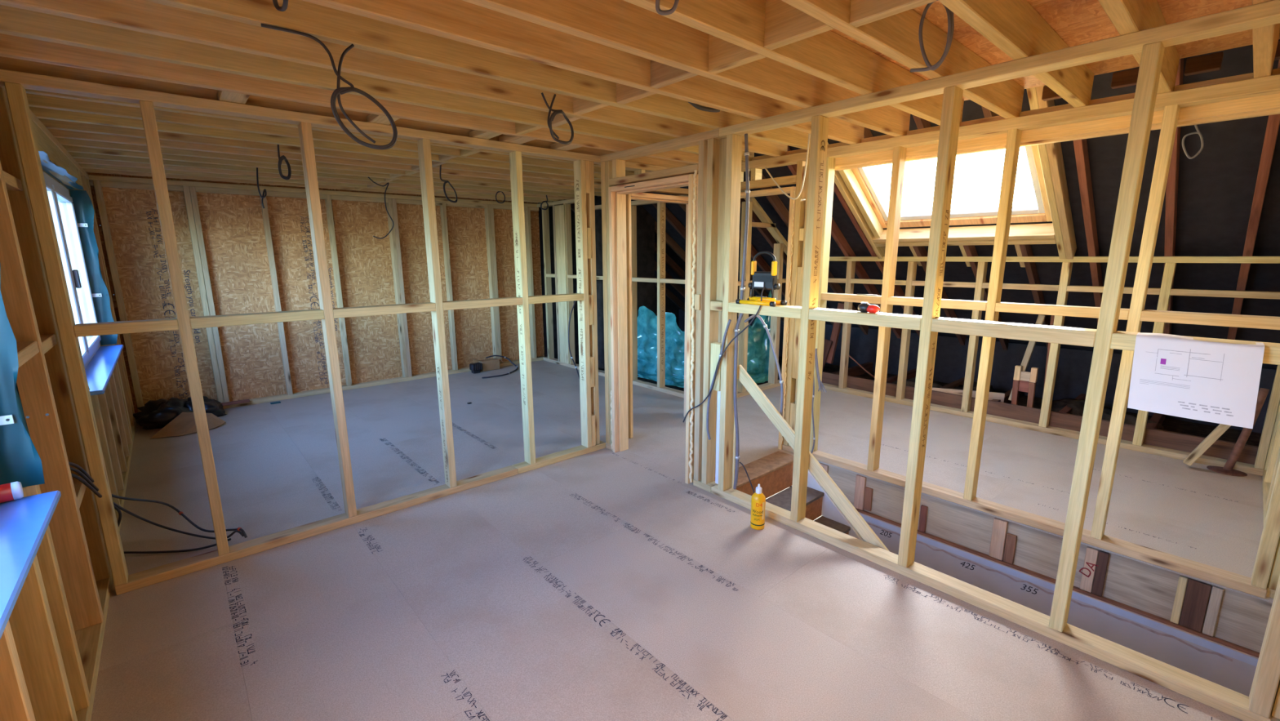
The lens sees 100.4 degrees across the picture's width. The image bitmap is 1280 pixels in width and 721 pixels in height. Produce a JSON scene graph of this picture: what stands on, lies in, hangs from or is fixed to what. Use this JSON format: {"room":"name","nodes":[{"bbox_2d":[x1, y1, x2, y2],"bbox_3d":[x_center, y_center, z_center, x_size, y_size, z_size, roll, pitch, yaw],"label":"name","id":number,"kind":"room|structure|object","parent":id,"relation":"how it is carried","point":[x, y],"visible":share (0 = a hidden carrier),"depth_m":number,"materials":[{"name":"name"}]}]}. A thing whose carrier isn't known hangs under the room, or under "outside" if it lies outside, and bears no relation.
{"room":"construction site","nodes":[
{"label":"construction site","id":0,"kind":"room"},
{"bbox_2d":[0,84,136,720],"bbox_3d":[-2.554,-0.075,2.229,0.154,2.500,7.300,-10,15,-40],"label":"wall","id":1,"kind":"structure","parent":0,"point":[52,637],"depth_m":2.09,"materials":[{"name":"beige wood"}]},
{"bbox_2d":[0,263,61,639],"bbox_3d":[-1.441,-0.087,0.990,0.208,1.235,1.435,-10,15,-40],"label":"window","id":2,"kind":"structure","parent":1,"relation":"in","point":[24,522],"depth_m":1.57,"materials":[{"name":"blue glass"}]},
{"bbox_2d":[0,481,23,502],"bbox_3d":[-1.881,0.392,1.510,0.052,0.052,0.174,10,15,42],"label":"tube","id":3,"kind":"object","parent":2,"relation":"on","point":[13,491],"visible":1,"depth_m":1.54,"materials":[{"name":"red plastic"}]},
{"bbox_2d":[38,151,124,395],"bbox_3d":[-3.639,-0.561,3.439,0.208,1.236,2.076,-10,15,-40],"label":"window","id":4,"kind":"structure","parent":1,"relation":"in","point":[73,216],"depth_m":4.03,"materials":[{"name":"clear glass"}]},
{"bbox_2d":[0,68,605,595],"bbox_3d":[-1.403,-0.059,3.257,2.905,2.563,0.092,-10,15,-40],"label":"wall","id":5,"kind":"structure","parent":0,"point":[15,83],"depth_m":2.82,"materials":[{"name":"beige wood"}]},
{"bbox_2d":[86,172,547,413],"bbox_3d":[-3.192,-0.940,6.350,4.850,2.600,0.129,-10,15,-40],"label":"wall","id":6,"kind":"structure","parent":0,"point":[237,255],"depth_m":5.88,"materials":[{"name":"wood"}]},
{"bbox_2d":[568,288,579,378],"bbox_3d":[-0.547,-0.682,4.408,0.146,1.879,0.016,-10,15,-40],"label":"cable","id":7,"kind":"object","parent":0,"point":[571,357],"visible":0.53,"depth_m":4.46,"materials":[{"name":"grey plastic"}]},
{"bbox_2d":[537,195,688,397],"bbox_3d":[-0.303,-0.874,6.553,0.110,2.260,3.420,-10,15,-40],"label":"wall","id":8,"kind":"structure","parent":0,"point":[563,275],"depth_m":7.14,"materials":[{"name":"beige wood"}]},
{"bbox_2d":[0,0,1279,203],"bbox_3d":[-0.831,-1.510,3.498,4.749,0.183,7.298,-10,15,-40],"label":"ceiling","id":9,"kind":"structure","parent":0,"point":[624,74],"depth_m":2.22,"materials":[{"name":"brown wood"}]},
{"bbox_2d":[256,167,266,208],"bbox_3d":[-3.131,-1.447,4.437,0.051,0.362,0.122,-3,11,-11],"label":"cable","id":10,"kind":"object","parent":9,"relation":"hanging from","point":[262,196],"visible":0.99,"depth_m":4.40,"materials":[{"name":"black plastic"}]},
{"bbox_2d":[272,0,288,11],"bbox_3d":[-0.946,-1.000,1.413,0.031,0.090,0.238,-10,15,-40],"label":"cable","id":11,"kind":"object","parent":9,"relation":"attached to","point":[285,4],"visible":1,"depth_m":1.49,"materials":[{"name":"grey plastic"}]},
{"bbox_2d":[277,144,291,179],"bbox_3d":[-2.465,-1.369,3.689,0.034,0.231,0.082,7,13,32],"label":"cable coil","id":12,"kind":"object","parent":9,"relation":"hanging from","point":[281,158],"visible":1,"depth_m":3.68,"materials":[{"name":"black plastic"}]},
{"bbox_2d":[261,23,397,150],"bbox_3d":[-1.030,-0.906,1.807,0.380,0.338,0.031,-10,15,-40],"label":"cable coil","id":13,"kind":"object","parent":9,"relation":"hanging from","point":[335,94],"visible":1,"depth_m":1.82,"materials":[{"name":"black plastic"}]},
{"bbox_2d":[368,177,394,239],"bbox_3d":[-2.439,-1.441,5.006,0.218,0.589,0.012,-10,15,-40],"label":"cable","id":14,"kind":"object","parent":9,"relation":"hanging from","point":[388,183],"visible":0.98,"depth_m":5.03,"materials":[{"name":"grey plastic"}]},
{"bbox_2d":[439,164,457,203],"bbox_3d":[-1.589,-1.482,4.452,0.058,0.316,0.160,8,14,36],"label":"cable coil","id":15,"kind":"object","parent":9,"relation":"hanging from","point":[444,181],"visible":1,"depth_m":4.41,"materials":[{"name":"black plastic"}]},
{"bbox_2d":[495,191,505,203],"bbox_3d":[-1.593,-1.883,6.088,0.121,0.176,0.033,-10,15,-40],"label":"cable coil","id":16,"kind":"object","parent":9,"relation":"hanging from","point":[498,191],"visible":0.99,"depth_m":6.09,"materials":[{"name":"black plastic"}]},
{"bbox_2d":[540,195,548,209],"bbox_3d":[-1.156,-1.935,6.468,0.040,0.218,0.156,5,12,25],"label":"cable coil","id":17,"kind":"object","parent":9,"relation":"hanging from","point":[543,202],"visible":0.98,"depth_m":6.46,"materials":[{"name":"black plastic"}]},
{"bbox_2d":[541,92,573,144],"bbox_3d":[-0.368,-1.098,2.431,0.034,0.209,0.180,9,15,40],"label":"cable coil","id":18,"kind":"object","parent":9,"relation":"hanging from","point":[555,113],"visible":1,"depth_m":2.40,"materials":[{"name":"black plastic"}]},
{"bbox_2d":[655,0,679,15],"bbox_3d":[0.081,-1.023,1.509,0.075,0.073,0.036,0,11,4],"label":"cable loop","id":19,"kind":"object","parent":9,"relation":"hanging from","point":[673,8],"visible":1,"depth_m":1.52,"materials":[{"name":"grey plastic"}]},
{"bbox_2d":[688,102,719,112],"bbox_3d":[0.317,-1.252,2.630,0.224,0.040,0.019,-10,15,-40],"label":"cable","id":20,"kind":"object","parent":9,"relation":"attached to","point":[697,106],"visible":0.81,"depth_m":2.63,"materials":[{"name":"grey plastic"}]},
{"bbox_2d":[764,133,810,199],"bbox_3d":[0.977,-1.308,3.569,0.011,0.460,0.341,-10,15,-40],"label":"cable","id":21,"kind":"object","parent":9,"relation":"hanging from","point":[809,135],"visible":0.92,"depth_m":3.50,"materials":[{"name":"plastic"}]},
{"bbox_2d":[910,0,954,72],"bbox_3d":[0.970,-1.095,1.764,0.017,0.256,0.127,-10,15,-40],"label":"cable loop","id":22,"kind":"object","parent":9,"relation":"hanging from","point":[950,14],"visible":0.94,"depth_m":1.77,"materials":[{"name":"grey plastic"}]},
{"bbox_2d":[1182,124,1204,159],"bbox_3d":[2.885,-1.174,2.775,0.010,0.239,0.085,-10,15,-40],"label":"cable loop","id":23,"kind":"object","parent":9,"relation":"hanging from","point":[1198,132],"visible":0.9,"depth_m":2.77,"materials":[{"name":"grey plastic"}]},
{"bbox_2d":[90,355,1273,720],"bbox_3d":[0.529,0.576,5.129,8.150,0.200,7.390,-10,15,-40],"label":"floor","id":24,"kind":"structure","parent":0,"point":[604,584],"depth_m":2.59,"materials":[{"name":"beige wood"}]},
{"bbox_2d":[68,462,247,553],"bbox_3d":[-2.517,0.695,2.608,0.627,0.735,0.686,4,12,19],"label":"cable bundle","id":25,"kind":"object","parent":24,"relation":"on","point":[89,483],"visible":0.68,"depth_m":2.83,"materials":[{"name":"black plastic"}]},
{"bbox_2d":[133,395,226,429],"bbox_3d":[-4.387,0.464,5.096,0.676,0.243,0.460,-10,15,-40],"label":"sack","id":26,"kind":"object","parent":24,"relation":"on","point":[157,414],"visible":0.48,"depth_m":4.95,"materials":[{"name":"black plastic"}]},
{"bbox_2d":[150,412,225,438],"bbox_3d":[-4.067,0.569,4.805,0.328,0.140,0.434,0,11,4],"label":"cardboard piece","id":27,"kind":"object","parent":24,"relation":"on","point":[184,424],"visible":0.86,"depth_m":4.80,"materials":[{"name":"cardboard"}]},
{"bbox_2d":[221,399,249,405],"bbox_3d":[-4.226,0.439,5.553,0.260,0.024,0.060,-10,15,-40],"label":"timber offcut","id":28,"kind":"object","parent":24,"relation":"on","point":[243,401],"visible":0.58,"depth_m":5.54,"materials":[{"name":"brown wood"}]},
{"bbox_2d":[270,400,280,404],"bbox_3d":[-3.924,0.454,5.738,0.090,0.012,0.050,-10,15,-40],"label":"blue offcut","id":29,"kind":"object","parent":24,"relation":"on","point":[277,402],"visible":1,"depth_m":5.73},
{"bbox_2d":[469,362,482,373],"bbox_3d":[-2.200,0.102,7.158,0.150,0.130,0.098,-10,15,-40],"label":"plug","id":30,"kind":"object","parent":24,"relation":"on","point":[475,367],"visible":1,"depth_m":7.12,"materials":[{"name":"plastic"}]},
{"bbox_2d":[471,357,502,371],"bbox_3d":[-2.087,0.043,7.335,0.403,0.172,0.130,-10,15,-40],"label":"cardboard box","id":31,"kind":"object","parent":24,"relation":"on","point":[490,364],"visible":0.92,"depth_m":7.29,"materials":[{"name":"brown cardboard"}]},
{"bbox_2d":[481,355,518,377],"bbox_3d":[-1.877,0.068,7.188,0.433,0.187,0.705,-2,11,-10],"label":"cable","id":32,"kind":"object","parent":24,"relation":"on","point":[504,357],"visible":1,"depth_m":7.36,"materials":[{"name":"black plastic"}]},
{"bbox_2d":[637,289,771,387],"bbox_3d":[0.727,-0.253,6.317,1.826,1.122,0.802,1,11,8],"label":"bags","id":33,"kind":"object","parent":24,"relation":"on","point":[758,342],"visible":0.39,"depth_m":6.41},
{"bbox_2d":[750,484,765,529],"bbox_3d":[0.677,0.832,3.054,0.081,0.265,0.081,-10,15,-40],"label":"bottle","id":34,"kind":"object","parent":24,"relation":"on","point":[758,499],"visible":1,"depth_m":3.03,"materials":[{"name":"yellow plastic"}]},
{"bbox_2d":[734,450,864,541],"bbox_3d":[1.299,1.544,3.558,0.903,1.339,1.540,-10,15,-40],"label":"staircase","id":35,"kind":"structure","parent":24,"relation":"attached to","point":[773,472],"depth_m":3.96,"materials":[{"name":"brown wood"}]},
{"bbox_2d":[822,338,832,371],"bbox_3d":[2.263,-0.003,6.716,0.089,0.576,0.276,-10,15,-40],"label":"board","id":36,"kind":"object","parent":24,"relation":"on","point":[827,344],"visible":0.3,"depth_m":6.63,"materials":[{"name":"brown wood"}]},
{"bbox_2d":[848,354,875,377],"bbox_3d":[2.675,0.101,6.259,0.030,0.308,0.581,-8,14,-35],"label":"copper pipe","id":37,"kind":"object","parent":24,"relation":"on","point":[850,356],"visible":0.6,"depth_m":6.32,"materials":[{"name":"metal"}]},
{"bbox_2d":[892,377,942,387],"bbox_3d":[3.216,0.275,6.212,0.531,0.176,0.523,1,11,4],"label":"heap","id":38,"kind":"object","parent":24,"relation":"on","point":[909,382],"visible":0.12,"depth_m":6.12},
{"bbox_2d":[932,386,1004,402],"bbox_3d":[3.367,0.356,5.557,0.724,0.100,0.031,4,12,22],"label":"board","id":39,"kind":"object","parent":24,"relation":"on","point":[992,395],"visible":0.32,"depth_m":5.51,"materials":[{"name":"beige wood"}]},
{"bbox_2d":[953,381,999,392],"bbox_3d":[3.707,0.330,5.888,0.504,0.188,0.559,-3,12,-14],"label":"heap","id":40,"kind":"object","parent":24,"relation":"on","point":[975,384],"visible":0.16,"depth_m":5.95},
{"bbox_2d":[1010,364,1038,407],"bbox_3d":[3.727,0.310,5.177,0.070,0.512,0.183,-10,15,-40],"label":"trestle","id":41,"kind":"object","parent":24,"relation":"on","point":[1023,381],"visible":0.87,"depth_m":5.15,"materials":[{"name":"brown wood"}]},
{"bbox_2d":[1008,314,1045,400],"bbox_3d":[3.776,-0.018,5.207,0.214,0.870,0.063,5,12,25],"label":"strut","id":42,"kind":"object","parent":24,"relation":"on","point":[1031,344],"visible":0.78,"depth_m":5.17,"materials":[{"name":"beige wood"}]},
{"bbox_2d":[1042,315,1054,395],"bbox_3d":[3.979,0.039,5.169,0.070,1.043,0.100,-10,15,-40],"label":"strut","id":43,"kind":"object","parent":24,"relation":"on","point":[1052,317],"visible":0.06,"depth_m":5.15,"materials":[{"name":"brown wood"}]},
{"bbox_2d":[1039,398,1112,416],"bbox_3d":[4.297,0.462,5.251,0.568,0.171,0.612,-10,15,-40],"label":"heap","id":44,"kind":"object","parent":24,"relation":"on","point":[1077,405],"visible":0.27,"depth_m":5.20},
{"bbox_2d":[1101,413,1164,430],"bbox_3d":[4.324,0.561,4.756,0.480,0.169,0.489,-10,15,-40],"label":"heap","id":45,"kind":"object","parent":24,"relation":"on","point":[1130,419],"visible":0.21,"depth_m":4.70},
{"bbox_2d":[1182,423,1231,466],"bbox_3d":[4.082,0.515,3.772,0.280,0.530,0.075,9,14,38],"label":"prop","id":46,"kind":"object","parent":24,"relation":"on","point":[1220,428],"visible":0.58,"depth_m":3.79,"materials":[{"name":"beige wood"}]},
{"bbox_2d":[1206,387,1269,476],"bbox_3d":[4.213,0.490,3.770,0.198,0.627,0.198,-3,12,-14],"label":"rusty pipe","id":47,"kind":"object","parent":24,"relation":"on","point":[1227,469],"visible":0.91,"depth_m":3.76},
{"bbox_2d":[737,189,787,397],"bbox_3d":[1.302,-0.861,5.870,1.432,2.483,0.091,-10,15,-40],"label":"wall","id":48,"kind":"structure","parent":0,"point":[781,246],"depth_m":5.84,"materials":[{"name":"beige wood"}]},
{"bbox_2d":[548,195,1279,433],"bbox_3d":[1.913,-1.338,6.029,4.400,3.550,7.410,-10,15,-40],"label":"wall","id":49,"kind":"structure","parent":0,"point":[1073,367],"depth_m":6.85,"materials":[{"name":"fabric"}]},
{"bbox_2d":[563,39,1279,368],"bbox_3d":[1.822,-1.438,5.900,4.603,3.225,7.390,-10,15,-40],"label":"sloped roof","id":50,"kind":"structure","parent":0,"point":[1224,200],"depth_m":4.06,"materials":[{"name":"fabric"}]},
{"bbox_2d":[826,302,844,363],"bbox_3d":[2.425,-0.336,6.614,0.197,0.762,0.082,3,12,15],"label":"strut","id":51,"kind":"object","parent":50,"relation":"hanging from","point":[837,326],"visible":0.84,"depth_m":6.61,"materials":[{"name":"brown wood"}]},
{"bbox_2d":[851,145,1052,228],"bbox_3d":[2.565,-1.469,4.457,0.856,0.634,1.420,-10,15,-40],"label":"window","id":52,"kind":"structure","parent":50,"relation":"attached to","point":[1041,212],"depth_m":4.59,"materials":[{"name":"brown wood"}]},
{"bbox_2d":[593,0,1279,720],"bbox_3d":[1.339,1.030,3.460,1.218,4.810,3.730,-10,15,-40],"label":"wall","id":53,"kind":"structure","parent":0,"point":[718,168],"depth_m":2.66,"materials":[{"name":"beige wood"}]},
{"bbox_2d":[608,169,697,484],"bbox_3d":[0.099,-0.225,3.803,0.137,2.052,0.891,-10,15,-40],"label":"door frame","id":54,"kind":"structure","parent":53,"relation":"in","point":[616,194],"depth_m":3.92,"materials":[{"name":"brown wood"}]},
{"bbox_2d":[598,160,722,402],"bbox_3d":[0.311,-0.525,4.778,1.580,2.260,0.095,-10,15,-40],"label":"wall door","id":55,"kind":"structure","parent":53,"relation":"in","point":[638,168],"depth_m":4.42,"materials":[{"name":"beige wood"}]},
{"bbox_2d":[626,192,688,438],"bbox_3d":[0.182,-0.393,4.693,0.831,2.035,0.132,-10,15,-40],"label":"door frame","id":56,"kind":"structure","parent":55,"relation":"attached to","point":[638,196],"depth_m":4.44,"materials":[{"name":"brown wood"}]},
{"bbox_2d":[706,319,731,439],"bbox_3d":[0.489,0.133,3.330,0.023,0.795,0.177,-10,15,-40],"label":"cable","id":57,"kind":"object","parent":53,"relation":"hanging from","point":[730,320],"visible":0.94,"depth_m":3.35,"materials":[{"name":"grey plastic"}]},
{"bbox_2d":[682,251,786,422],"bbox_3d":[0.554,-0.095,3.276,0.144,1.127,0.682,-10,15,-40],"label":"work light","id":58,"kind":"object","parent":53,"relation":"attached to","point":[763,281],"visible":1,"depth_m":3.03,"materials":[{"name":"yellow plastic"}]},
{"bbox_2d":[733,312,743,488],"bbox_3d":[0.608,0.267,3.350,0.066,1.150,0.032,9,14,38],"label":"cable bundle","id":59,"kind":"object","parent":53,"relation":"hanging from","point":[736,330],"visible":0.95,"depth_m":3.35,"materials":[{"name":"grey plastic"}]},
{"bbox_2d":[738,461,755,493],"bbox_3d":[0.701,0.788,3.413,0.142,0.275,0.025,7,13,32],"label":"cable","id":60,"kind":"object","parent":59,"relation":"attached to","point":[740,461],"visible":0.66,"depth_m":3.41,"materials":[{"name":"black plastic"}]},
{"bbox_2d":[739,133,750,299],"bbox_3d":[0.612,-0.811,3.093,0.034,0.948,0.052,-10,15,-40],"label":"cable bundle","id":61,"kind":"object","parent":53,"relation":"attached to","point":[742,288],"visible":0.94,"depth_m":3.07,"materials":[{"name":"grey plastic"}]},
{"bbox_2d":[744,314,783,415],"bbox_3d":[0.757,0.063,3.246,0.274,0.678,0.056,8,14,37],"label":"cable","id":62,"kind":"object","parent":53,"relation":"hanging from","point":[765,326],"visible":0.84,"depth_m":3.18,"materials":[{"name":"grey plastic"}]},
{"bbox_2d":[737,364,888,551],"bbox_3d":[0.947,0.538,3.074,0.020,0.904,1.054,-10,15,-40],"label":"board","id":63,"kind":"object","parent":53,"relation":"attached to","point":[866,532],"visible":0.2,"depth_m":3.01,"materials":[{"name":"beige wood"}]},
{"bbox_2d":[857,302,883,313],"bbox_3d":[1.124,-0.258,2.602,0.052,0.050,0.122,-10,15,-40],"label":"tape measure","id":64,"kind":"object","parent":53,"relation":"on","point":[864,307],"visible":1,"depth_m":2.59,"materials":[{"name":"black plastic"}]},
{"bbox_2d":[1127,332,1264,428],"bbox_3d":[1.836,0.055,1.775,0.113,0.262,0.308,-10,15,-40],"label":"drawing sheet","id":65,"kind":"object","parent":53,"relation":"attached to","point":[1172,375],"visible":1,"depth_m":1.74,"materials":[{"name":"paper"}]},
{"bbox_2d":[684,74,1279,598],"bbox_3d":[1.685,-0.299,3.602,0.182,2.260,3.660,-10,15,-40],"label":"wall","id":66,"kind":"structure","parent":0,"point":[1258,96],"depth_m":2.95,"materials":[{"name":"brown wood"}]},
{"bbox_2d":[740,186,795,449],"bbox_3d":[0.903,-0.344,4.438,0.137,2.030,0.863,-10,15,-40],"label":"door frame","id":67,"kind":"structure","parent":66,"relation":"in","point":[792,190],"depth_m":4.06,"materials":[{"name":"brown wood"}]},
{"bbox_2d":[811,378,815,453],"bbox_3d":[1.286,0.123,3.951,0.036,1.302,0.079,-10,15,-40],"label":"cable","id":68,"kind":"object","parent":66,"relation":"attached to","point":[813,394],"visible":0.48,"depth_m":3.99,"materials":[{"name":"grey plastic"}]},
{"bbox_2d":[814,348,826,392],"bbox_3d":[1.327,0.073,3.930,0.025,0.318,0.117,-10,15,-40],"label":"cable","id":69,"kind":"object","parent":66,"relation":"attached to","point":[820,383],"visible":0.98,"depth_m":3.94,"materials":[{"name":"grey plastic"}]},
{"bbox_2d":[856,293,877,295],"bbox_3d":[1.550,-0.449,3.641,0.008,0.008,0.140,-11,15,-42],"label":"pencil","id":70,"kind":"object","parent":66,"relation":"on","point":[856,294],"visible":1,"depth_m":3.64,"materials":[{"name":"grey wood"}]},
{"bbox_2d":[821,256,1279,475],"bbox_3d":[3.148,-0.204,5.055,0.150,1.532,3.840,-10,15,-40],"label":"wall","id":71,"kind":"structure","parent":0,"point":[1139,437],"depth_m":4.58,"materials":[{"name":"beige wood"}]},
{"bbox_2d":[1262,402,1279,720],"bbox_3d":[2.824,0.630,2.251,8.048,5.950,0.104,-10,15,-40],"label":"wall","id":72,"kind":"structure","parent":0,"point":[1273,458],"depth_m":3.15,"materials":[{"name":"brown wood"}]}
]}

